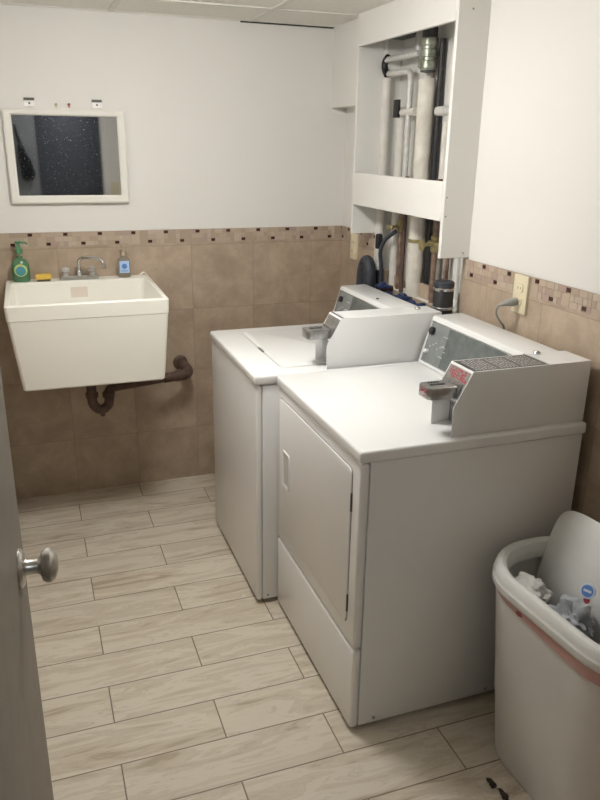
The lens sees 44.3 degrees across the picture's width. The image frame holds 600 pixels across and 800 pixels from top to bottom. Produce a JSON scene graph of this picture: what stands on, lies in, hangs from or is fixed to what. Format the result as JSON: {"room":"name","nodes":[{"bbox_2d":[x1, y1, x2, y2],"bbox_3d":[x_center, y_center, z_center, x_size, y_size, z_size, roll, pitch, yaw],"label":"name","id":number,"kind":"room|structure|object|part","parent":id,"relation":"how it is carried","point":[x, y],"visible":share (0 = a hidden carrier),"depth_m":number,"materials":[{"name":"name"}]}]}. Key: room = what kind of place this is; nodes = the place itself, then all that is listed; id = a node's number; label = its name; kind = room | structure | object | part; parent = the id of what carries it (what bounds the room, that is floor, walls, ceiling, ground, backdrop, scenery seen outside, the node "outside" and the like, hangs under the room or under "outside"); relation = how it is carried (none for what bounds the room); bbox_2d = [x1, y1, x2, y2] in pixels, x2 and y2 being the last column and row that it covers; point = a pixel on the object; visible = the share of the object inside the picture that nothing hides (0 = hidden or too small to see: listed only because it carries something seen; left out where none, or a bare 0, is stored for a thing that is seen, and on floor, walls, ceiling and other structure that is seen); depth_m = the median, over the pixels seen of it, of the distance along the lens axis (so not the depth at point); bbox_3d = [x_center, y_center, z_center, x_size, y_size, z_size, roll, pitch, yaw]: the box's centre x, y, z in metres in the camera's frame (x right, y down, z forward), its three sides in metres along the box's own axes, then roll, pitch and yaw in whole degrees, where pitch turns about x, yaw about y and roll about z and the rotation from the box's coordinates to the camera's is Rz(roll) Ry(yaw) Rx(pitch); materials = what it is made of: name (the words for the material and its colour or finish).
{"room":"laundry","nodes":[
{"label":"laundry","id":0,"kind":"room"},
{"bbox_2d":[0,4,346,498],"bbox_3d":[-0.597,-0.640,3.567,2.080,2.180,0.102,-6,20,-19],"label":"wall","id":1,"kind":"structure","parent":0,"point":[235,137],"depth_m":3.46,"materials":[{"name":"paint"}]},
{"bbox_2d":[23,97,34,106],"bbox_3d":[-1.135,-1.249,3.091,0.042,0.034,0.014,-6,20,-19],"label":"mirror clip","id":2,"kind":"object","parent":1,"relation":"attached to","point":[27,101],"visible":1,"depth_m":3.09,"materials":[{"name":"white plastic"}]},
{"bbox_3d":[-1.137,-1.246,3.095,0.042,0.025,0.007,-6,20,-19],"label":"plate","id":3,"kind":"part","parent":2,"relation":"part of","materials":[{"name":"white"}]},
{"bbox_2d":[1,108,129,203],"bbox_3d":[-1.006,-1.053,3.201,0.499,0.386,0.026,-6,20,-19],"label":"wall mirror","id":4,"kind":"object","parent":1,"relation":"attached to","point":[55,156],"visible":1,"depth_m":3.19,"materials":[{"name":"mirror"}]},
{"bbox_2d":[4,256,168,390],"bbox_3d":[-0.917,-0.358,3.154,0.620,0.458,0.592,-6,20,-19],"label":"utility sink","id":5,"kind":"object","parent":1,"relation":"attached to","point":[79,329],"visible":1,"depth_m":2.95,"materials":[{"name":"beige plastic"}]},
{"bbox_2d":[11,241,30,281],"bbox_3d":[-1.223,-0.605,3.222,0.078,0.176,0.050,-6,20,-19],"label":"soap bottle","id":6,"kind":"object","parent":5,"relation":"on","point":[20,267],"visible":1,"depth_m":3.21,"materials":[{"name":"green plastic"}]},
{"bbox_2d":[35,273,51,281],"bbox_3d":[-1.138,-0.544,3.273,0.067,0.029,0.050,-6,20,-19],"label":"sponge","id":7,"kind":"object","parent":5,"relation":"on","point":[44,276],"visible":1,"depth_m":3.25,"materials":[{"name":"yellow"}]},
{"bbox_2d":[60,256,105,280],"bbox_3d":[-0.967,-0.585,3.277,0.194,0.111,0.142,-6,20,-19],"label":"faucet","id":8,"kind":"object","parent":5,"relation":"on","point":[79,276],"depth_m":3.31,"materials":[{"name":"silver metal"}]},
{"bbox_2d":[117,244,130,277],"bbox_3d":[-0.805,-0.637,3.376,0.062,0.148,0.039,-6,20,-19],"label":"soap bottle","id":9,"kind":"object","parent":5,"relation":"on","point":[123,264],"visible":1,"depth_m":3.37,"materials":[{"name":"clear plastic"}]},
{"bbox_2d":[85,355,192,416],"bbox_3d":[-0.717,-0.090,3.443,0.151,0.227,0.601,15,24,35],"label":"trap","id":10,"kind":"object","parent":5,"relation":"attached to","point":[180,362],"visible":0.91,"depth_m":3.35,"materials":[{"name":"metal"}]},
{"bbox_2d":[92,100,101,107],"bbox_3d":[-0.875,-1.276,3.180,0.042,0.034,0.014,-6,20,-19],"label":"mirror clip","id":11,"kind":"object","parent":1,"relation":"attached to","point":[95,103],"visible":1,"depth_m":3.18,"materials":[{"name":"white plastic"}]},
{"bbox_2d":[0,2,335,27],"bbox_3d":[-0.064,-1.138,1.711,1.780,0.005,3.257,-6,20,-19],"label":"trim","id":12,"kind":"structure","parent":1,"relation":"attached to","point":[0,2],"depth_m":3.14,"materials":[{"name":"white paint"}]},
{"bbox_2d":[240,21,333,28],"bbox_3d":[-0.055,-1.701,3.345,0.445,0.005,0.008,-6,20,-19],"label":"trim","id":13,"kind":"structure","parent":1,"relation":"attached to","point":[240,21],"depth_m":3.34,"materials":[{"name":"grey"}]},
{"bbox_2d":[0,0,394,25],"bbox_3d":[0.246,-0.928,1.026,2.080,0.060,5.000,-6,20,-19],"label":"ceiling","id":14,"kind":"structure","parent":0,"point":[336,6],"depth_m":2.98,"materials":[{"name":"white paint"}]},
{"bbox_2d":[107,0,357,21],"bbox_3d":[-0.064,-1.137,1.711,1.780,0.006,3.256,-6,20,-19],"label":"grid","id":15,"kind":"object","parent":14,"relation":"attached to","point":[115,3],"depth_m":2.95,"materials":[{"name":"white paint"}]},
{"bbox_2d":[17,473,532,799],"bbox_3d":[0.213,1.197,1.766,2.080,0.080,5.000,-6,20,-19],"label":"floor","id":16,"kind":"structure","parent":0,"point":[163,674],"depth_m":2.37,"materials":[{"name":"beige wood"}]},
{"bbox_2d":[0,369,57,799],"bbox_3d":[-0.323,0.401,0.819,0.091,2.010,0.785,-4,20,-15],"label":"door","id":17,"kind":"structure","parent":16,"relation":"on","point":[25,774],"depth_m":1.03,"materials":[{"name":"grey paint"}]},
{"bbox_3d":[-0.395,0.250,1.114,0.057,0.060,0.060,-6,20,-19],"label":"knob","id":18,"kind":"part","parent":17,"relation":"part of","materials":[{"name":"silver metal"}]},
{"bbox_2d":[210,284,441,598],"bbox_3d":[0.063,0.122,3.048,0.715,1.103,0.677,-6,20,-19],"label":"washer","id":19,"kind":"object","parent":16,"relation":"on","point":[367,326],"visible":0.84,"depth_m":2.73,"materials":[{"name":"white metal"}]},
{"bbox_3d":[-0.259,0.255,2.973,0.022,0.860,0.669,-6,20,-19],"label":"panel","id":20,"kind":"part","parent":19,"relation":"part of","materials":[{"name":"white metal"}]},
{"bbox_3d":[0.031,-0.220,2.916,0.400,0.005,0.545,-6,20,-19],"label":"lid","id":21,"kind":"part","parent":19,"relation":"part of","materials":[{"name":"white metal"}]},
{"bbox_3d":[0.068,-0.205,2.935,0.715,0.036,0.677,-6,20,-19],"label":"panel","id":22,"kind":"part","parent":19,"relation":"part of","materials":[{"name":"white metal"}]},
{"bbox_3d":[0.184,-0.396,3.186,0.040,0.128,0.141,-6,20,-19],"label":"control panel","id":23,"kind":"part","parent":19,"relation":"part of","materials":[{"name":"grey glass"}]},
{"bbox_3d":[0.250,-0.335,3.015,0.041,0.135,0.535,-6,20,-19],"label":"panel trim","id":24,"kind":"part","parent":19,"relation":"part of","materials":[{"name":"silver metal"}]},
{"bbox_3d":[0.274,-0.312,2.950,0.040,0.128,0.389,-6,20,-19],"label":"control panel","id":25,"kind":"part","parent":19,"relation":"part of","materials":[{"name":"clear glass"}]},
{"bbox_2d":[356,255,375,288],"bbox_3d":[0.301,-0.515,3.378,0.060,0.297,0.133,-6,20,-19],"label":"hose","id":26,"kind":"object","parent":19,"relation":"attached to","point":[366,269],"visible":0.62,"depth_m":3.31,"materials":[{"name":"grey rubber"}]},
{"bbox_2d":[277,313,591,726],"bbox_3d":[0.370,0.332,2.453,0.723,1.106,0.706,-6,20,-19],"label":"dryer","id":27,"kind":"object","parent":16,"relation":"on","point":[402,487],"visible":0.98,"depth_m":2.15,"materials":[{"name":"white metal"}]},
{"bbox_3d":[-0.049,0.243,2.535,0.005,0.137,0.074,-6,20,-19],"label":"handle","id":28,"kind":"part","parent":27,"relation":"part of","materials":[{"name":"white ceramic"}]},
{"bbox_3d":[0.031,0.318,2.335,0.004,0.488,0.621,-6,20,-19],"label":"door","id":29,"kind":"part","parent":27,"relation":"part of","materials":[{"name":"white metal"}]},
{"bbox_3d":[0.045,0.744,2.476,0.028,0.276,0.700,-6,20,-19],"label":"kick panel","id":30,"kind":"part","parent":27,"relation":"part of","materials":[{"name":"white metal"}]},
{"bbox_3d":[0.051,0.334,2.333,0.028,0.582,0.700,-6,20,-19],"label":"panel","id":31,"kind":"part","parent":27,"relation":"part of","materials":[{"name":"white metal"}]},
{"bbox_3d":[0.376,0.007,2.340,0.720,0.035,0.706,-6,20,-19],"label":"panel","id":32,"kind":"part","parent":27,"relation":"part of","materials":[{"name":"white metal"}]},
{"bbox_3d":[0.471,-0.248,2.635,0.020,0.030,0.028,-6,20,-19],"label":"timer knob","id":33,"kind":"part","parent":27,"relation":"part of","materials":[{"name":"black plastic"}]},
{"bbox_3d":[0.482,-0.197,2.615,0.041,0.137,0.121,-6,20,-19],"label":"control panel","id":34,"kind":"part","parent":27,"relation":"part of","materials":[{"name":"grey glass"}]},
{"bbox_3d":[0.439,0.033,2.062,0.055,0.090,0.109,-6,20,-19],"label":"vault door","id":35,"kind":"part","parent":27,"relation":"part of","materials":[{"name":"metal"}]},
{"bbox_3d":[0.553,-0.130,2.427,0.043,0.145,0.553,-6,20,-19],"label":"panel trim","id":36,"kind":"part","parent":27,"relation":"part of","materials":[{"name":"silver metal"}]},
{"bbox_3d":[0.575,-0.111,2.371,0.041,0.137,0.427,-6,20,-19],"label":"control panel","id":37,"kind":"part","parent":27,"relation":"part of","materials":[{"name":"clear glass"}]},
{"bbox_2d":[486,777,496,788],"bbox_3d":[0.530,1.058,2.040,0.020,0.011,0.041,-6,20,-19],"label":"scrap","id":38,"kind":"object","parent":16,"relation":"on","point":[490,781],"visible":1,"depth_m":2.04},
{"bbox_2d":[498,788,508,799],"bbox_3d":[0.554,1.072,2.000,0.021,0.011,0.058,-6,20,-19],"label":"scrap","id":39,"kind":"object","parent":16,"relation":"on","point":[503,794],"visible":1,"depth_m":2.00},
{"bbox_2d":[492,511,599,799],"bbox_3d":[0.756,0.719,1.944,0.382,0.722,0.600,-7,21,-22],"label":"bin","id":40,"kind":"object","parent":16,"relation":"on","point":[547,681],"visible":0.89,"depth_m":1.91,"materials":[{"name":"plastic"}]},
{"bbox_2d":[514,571,553,602],"bbox_3d":[0.617,0.520,2.006,0.112,0.098,0.129,-12,23,-34],"label":"crumpled tissue","id":41,"kind":"object","parent":40,"relation":"in","point":[536,586],"visible":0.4,"depth_m":1.98,"materials":[{"name":"white paper"}]},
{"bbox_2d":[547,594,595,638],"bbox_3d":[0.689,0.558,1.877,0.108,0.146,0.147,-1,19,-5],"label":"plastic bag","id":42,"kind":"object","parent":40,"relation":"in","point":[574,610],"visible":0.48,"depth_m":1.83,"materials":[{"name":"white plastic"}]},
{"bbox_2d":[580,583,595,603],"bbox_3d":[0.722,0.485,1.850,0.023,0.048,0.040,-14,24,-37],"label":"sticker","id":43,"kind":"object","parent":42,"relation":"on","point":[587,590],"visible":1,"depth_m":1.85,"materials":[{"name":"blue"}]},
{"bbox_2d":[581,585,593,596],"bbox_3d":[0.719,0.478,1.845,0.015,0.026,0.030,-17,26,-41],"label":"print","id":44,"kind":"object","parent":43,"relation":"on","point":[586,590],"depth_m":1.85,"materials":[{"name":"blue"}]},
{"bbox_2d":[332,18,357,107],"bbox_3d":[0.254,-1.511,3.324,0.076,0.350,0.372,-6,20,-19],"label":"wall","id":45,"kind":"structure","parent":0,"point":[345,34],"depth_m":3.35,"materials":[{"name":"white paint"}]},
{"bbox_2d":[340,0,599,522],"bbox_3d":[0.851,-0.206,2.388,0.202,2.180,3.256,-6,20,-19],"label":"wall","id":46,"kind":"structure","parent":0,"point":[536,213],"depth_m":2.29,"materials":[{"name":"paint"}]},
{"bbox_2d":[350,233,357,259],"bbox_3d":[0.263,-0.752,3.608,0.014,0.124,0.074,-6,20,-19],"label":"wall outlet","id":47,"kind":"object","parent":46,"relation":"attached to","point":[354,237],"visible":0.98,"depth_m":3.59,"materials":[{"name":"beige plastic"}]},
{"bbox_2d":[375,234,382,288],"bbox_3d":[0.352,-0.574,3.361,0.032,0.360,0.032,-6,20,-19],"label":"pipe","id":48,"kind":"object","parent":46,"relation":"attached to","point":[378,238],"visible":0.56,"depth_m":3.32,"materials":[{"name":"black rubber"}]},
{"bbox_2d":[374,77,391,261],"bbox_3d":[0.364,-0.954,3.274,0.040,0.875,0.040,-6,20,-19],"label":"drain pipe","id":49,"kind":"object","parent":46,"relation":"attached to","point":[386,81],"visible":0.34,"depth_m":3.20,"materials":[{"name":"white plastic"}]},
{"bbox_2d":[375,281,392,291],"bbox_3d":[0.374,-0.476,3.272,0.075,0.104,0.054,-6,20,-19],"label":"valve","id":50,"kind":"object","parent":46,"relation":"attached to","point":[383,286],"visible":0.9,"depth_m":3.25,"materials":[{"name":"metal"}]},
{"bbox_2d":[388,107,404,286],"bbox_3d":[0.422,-0.857,3.225,0.035,0.785,0.035,-6,20,-19],"label":"vertical pipe","id":51,"kind":"object","parent":46,"relation":"attached to","point":[400,130],"visible":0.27,"depth_m":3.17,"materials":[{"name":"white plastic"}]},
{"bbox_2d":[395,213,402,288],"bbox_3d":[0.439,-0.712,3.221,0.020,0.515,0.020,-6,20,-19],"label":"copper pipe","id":52,"kind":"object","parent":46,"relation":"attached to","point":[400,215],"visible":0.36,"depth_m":3.24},
{"bbox_2d":[387,220,402,231],"bbox_3d":[0.420,-0.755,3.199,0.076,0.050,0.051,-6,20,-19],"label":"shutoff valve","id":53,"kind":"object","parent":52,"relation":"attached to","point":[398,226],"visible":0.84,"depth_m":3.19,"materials":[{"name":"gold metal"}]},
{"bbox_2d":[386,68,413,176],"bbox_3d":[0.411,-1.113,3.128,0.025,0.532,0.185,-8,21,-24],"label":"vertical pipe","id":54,"kind":"object","parent":46,"relation":"attached to","point":[406,71],"visible":0.94,"depth_m":3.04,"materials":[{"name":"white plastic"}]},
{"bbox_2d":[393,99,416,117],"bbox_3d":[0.438,-1.202,3.040,0.038,0.070,0.167,-6,20,-19],"label":"pipe","id":55,"kind":"object","parent":54,"relation":"attached to","point":[410,111],"depth_m":3.06,"materials":[{"name":"white plastic"}]},
{"bbox_3d":[0.405,-1.220,3.090,0.012,0.070,0.044,-6,20,-19],"label":"pipe bracket","id":56,"kind":"part","parent":55,"relation":"part of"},
{"bbox_2d":[399,176,409,291],"bbox_3d":[0.443,-0.674,3.157,0.018,0.545,0.018,-6,20,-19],"label":"copper pipe","id":57,"kind":"object","parent":46,"relation":"attached to","point":[404,225],"visible":0.66,"depth_m":3.16,"materials":[{"name":"metal"}]},
{"bbox_2d":[393,32,415,39],"bbox_3d":[0.436,-1.510,3.022,0.062,0.042,0.180,-6,20,-19],"label":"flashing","id":58,"kind":"object","parent":46,"relation":"attached to","point":[411,35],"visible":0.27,"depth_m":3.04,"materials":[{"name":"black metal"}]},
{"bbox_2d":[407,299,416,304],"bbox_3d":[0.464,-0.363,3.044,0.075,0.104,0.044,-6,20,-19],"label":"valve","id":59,"kind":"object","parent":46,"relation":"attached to","point":[411,301],"visible":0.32,"depth_m":3.02,"materials":[{"name":"metal"}]},
{"bbox_2d":[415,30,422,49],"bbox_3d":[0.479,-1.452,2.957,0.032,0.108,0.032,-6,20,-19],"label":"vertical pipe","id":60,"kind":"object","parent":46,"relation":"attached to","point":[419,35],"visible":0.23,"depth_m":2.95,"materials":[{"name":"white plastic"}]},
{"bbox_2d":[351,0,490,258],"bbox_3d":[0.429,-1.064,2.882,0.120,0.897,0.812,-6,20,-19],"label":"pipe enclosure frame","id":61,"kind":"structure","parent":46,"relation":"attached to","point":[449,201],"depth_m":2.65,"materials":[{"name":"wood"}]},
{"bbox_2d":[405,26,438,296],"bbox_3d":[0.488,-0.894,2.988,0.075,1.180,0.072,6,20,15],"label":"insulated pipe","id":62,"kind":"object","parent":46,"relation":"attached to","point":[427,63],"visible":0.77,"depth_m":2.92,"materials":[{"name":"grey plastic"}]},
{"bbox_2d":[385,50,419,62],"bbox_3d":[0.416,-1.391,2.989,0.024,0.024,0.290,-6,20,-19],"label":"pipe","id":63,"kind":"object","parent":62,"relation":"attached to","point":[416,53],"visible":0.84,"depth_m":2.97,"materials":[{"name":"white plastic"}]},
{"bbox_2d":[381,54,389,76],"bbox_3d":[0.365,-1.416,3.130,0.027,0.093,0.052,-6,20,-19],"label":"pipe bend","id":64,"kind":"object","parent":63,"relation":"attached to","point":[384,66],"visible":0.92,"depth_m":3.13,"materials":[{"name":"black rubber"}]},
{"bbox_2d":[393,292,412,301],"bbox_3d":[0.435,-0.404,3.115,0.075,0.104,0.060,-6,20,-19],"label":"valve","id":65,"kind":"object","parent":62,"relation":"attached to","point":[403,296],"visible":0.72,"depth_m":3.08,"materials":[{"name":"metal"}]},
{"bbox_2d":[416,303,431,307],"bbox_3d":[0.493,-0.342,2.967,0.075,0.102,0.054,-6,20,-19],"label":"valve","id":66,"kind":"object","parent":46,"relation":"attached to","point":[418,304],"visible":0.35,"depth_m":2.94,"materials":[{"name":"metal"}]},
{"bbox_2d":[423,73,432,78],"bbox_3d":[0.500,-0.916,3.042,0.040,0.960,0.040,-6,20,-19],"label":"vertical pipe","id":67,"kind":"object","parent":46,"relation":"attached to","point":[425,75],"visible":0.02,"depth_m":2.90,"materials":[{"name":"white plastic"}]},
{"bbox_2d":[423,38,446,284],"bbox_3d":[0.536,-0.902,2.958,0.024,0.990,0.024,-6,20,-19],"label":"pipe","id":68,"kind":"object","parent":46,"relation":"attached to","point":[442,50],"visible":0.72,"depth_m":2.91,"materials":[{"name":"black metal"}]},
{"bbox_2d":[428,179,442,303],"bbox_3d":[0.537,-0.587,2.942,0.022,0.565,0.022,-6,20,-19],"label":"copper pipe","id":69,"kind":"object","parent":46,"relation":"attached to","point":[436,223],"visible":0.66,"depth_m":2.95,"materials":[{"name":"brown metal"}]},
{"bbox_2d":[418,235,438,252],"bbox_3d":[0.517,-0.617,2.924,0.082,0.070,0.090,-6,20,-19],"label":"valve","id":70,"kind":"object","parent":69,"relation":"attached to","point":[433,243],"visible":0.89,"depth_m":2.92,"materials":[{"name":"gold metal"}]},
{"bbox_2d":[435,123,447,279],"bbox_3d":[0.558,-0.738,2.942,0.032,0.690,0.032,-6,20,-19],"label":"supply pipe","id":71,"kind":"object","parent":46,"relation":"attached to","point":[445,125],"visible":0.23,"depth_m":2.86,"materials":[{"name":"white plastic"}]},
{"bbox_2d":[434,106,448,115],"bbox_3d":[0.571,-1.052,2.676,0.034,0.034,0.283,-6,20,-19],"label":"pipe","id":72,"kind":"object","parent":46,"relation":"attached to","point":[440,110],"visible":0.34,"depth_m":2.75,"materials":[{"name":"white plastic"}]},
{"bbox_2d":[432,279,454,314],"bbox_3d":[0.537,-0.321,2.792,0.080,0.261,0.080,-6,20,-19],"label":"coupling","id":73,"kind":"object","parent":46,"relation":"attached to","point":[443,289],"visible":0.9,"depth_m":2.74,"materials":[{"name":"black rubber"}]},
{"bbox_2d":[442,258,450,279],"bbox_3d":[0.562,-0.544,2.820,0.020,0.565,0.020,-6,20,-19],"label":"copper pipe","id":74,"kind":"object","parent":46,"relation":"attached to","point":[446,260],"visible":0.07,"depth_m":2.83,"materials":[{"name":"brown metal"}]},
{"bbox_2d":[456,258,462,311],"bbox_3d":[0.617,-0.570,2.776,0.018,0.485,0.018,-6,20,-19],"label":"supply pipe","id":75,"kind":"object","parent":46,"relation":"attached to","point":[461,260],"visible":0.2,"depth_m":2.82,"materials":[{"name":"white plastic"}]},
{"bbox_2d":[494,297,517,328],"bbox_3d":[0.674,-0.211,2.468,0.068,0.272,0.069,-6,20,-19],"label":"power cord","id":76,"kind":"object","parent":46,"relation":"attached to","point":[513,301],"visible":0.72,"depth_m":2.41,"materials":[{"name":"grey plastic"}]},
{"bbox_2d":[511,274,530,314],"bbox_3d":[0.719,-0.345,2.405,0.014,0.124,0.074,-6,20,-19],"label":"wall outlet","id":77,"kind":"object","parent":46,"relation":"attached to","point":[521,289],"visible":0.99,"depth_m":2.39,"materials":[{"name":"beige plastic"}]},
{"bbox_2d":[516,296,521,304],"bbox_3d":[0.713,-0.324,2.410,0.003,0.028,0.034,-6,20,-19],"label":"socket","id":78,"kind":"object","parent":77,"relation":"attached to","point":[519,298],"depth_m":2.40,"materials":[{"name":"beige plastic"}]},
{"bbox_2d":[516,283,523,292],"bbox_3d":[0.714,-0.364,2.396,0.003,0.028,0.034,-6,20,-19],"label":"socket","id":79,"kind":"object","parent":77,"relation":"attached to","point":[519,286],"depth_m":2.39,"materials":[{"name":"beige plastic"}]},
{"bbox_3d":[0.453,-0.361,3.148,0.028,0.038,0.531,-6,20,-19],"label":"pipe","id":80,"kind":"object","parent":46,"relation":"attached to","visible":0},
{"bbox_2d":[378,229,396,289],"bbox_3d":[0.382,-0.603,3.259,0.031,0.302,0.090,-16,26,-40],"label":"supply hose","id":81,"kind":"object","parent":80,"relation":"attached to","point":[393,232],"visible":0.91,"depth_m":3.26,"materials":[{"name":"grey rubber"}]}
]}

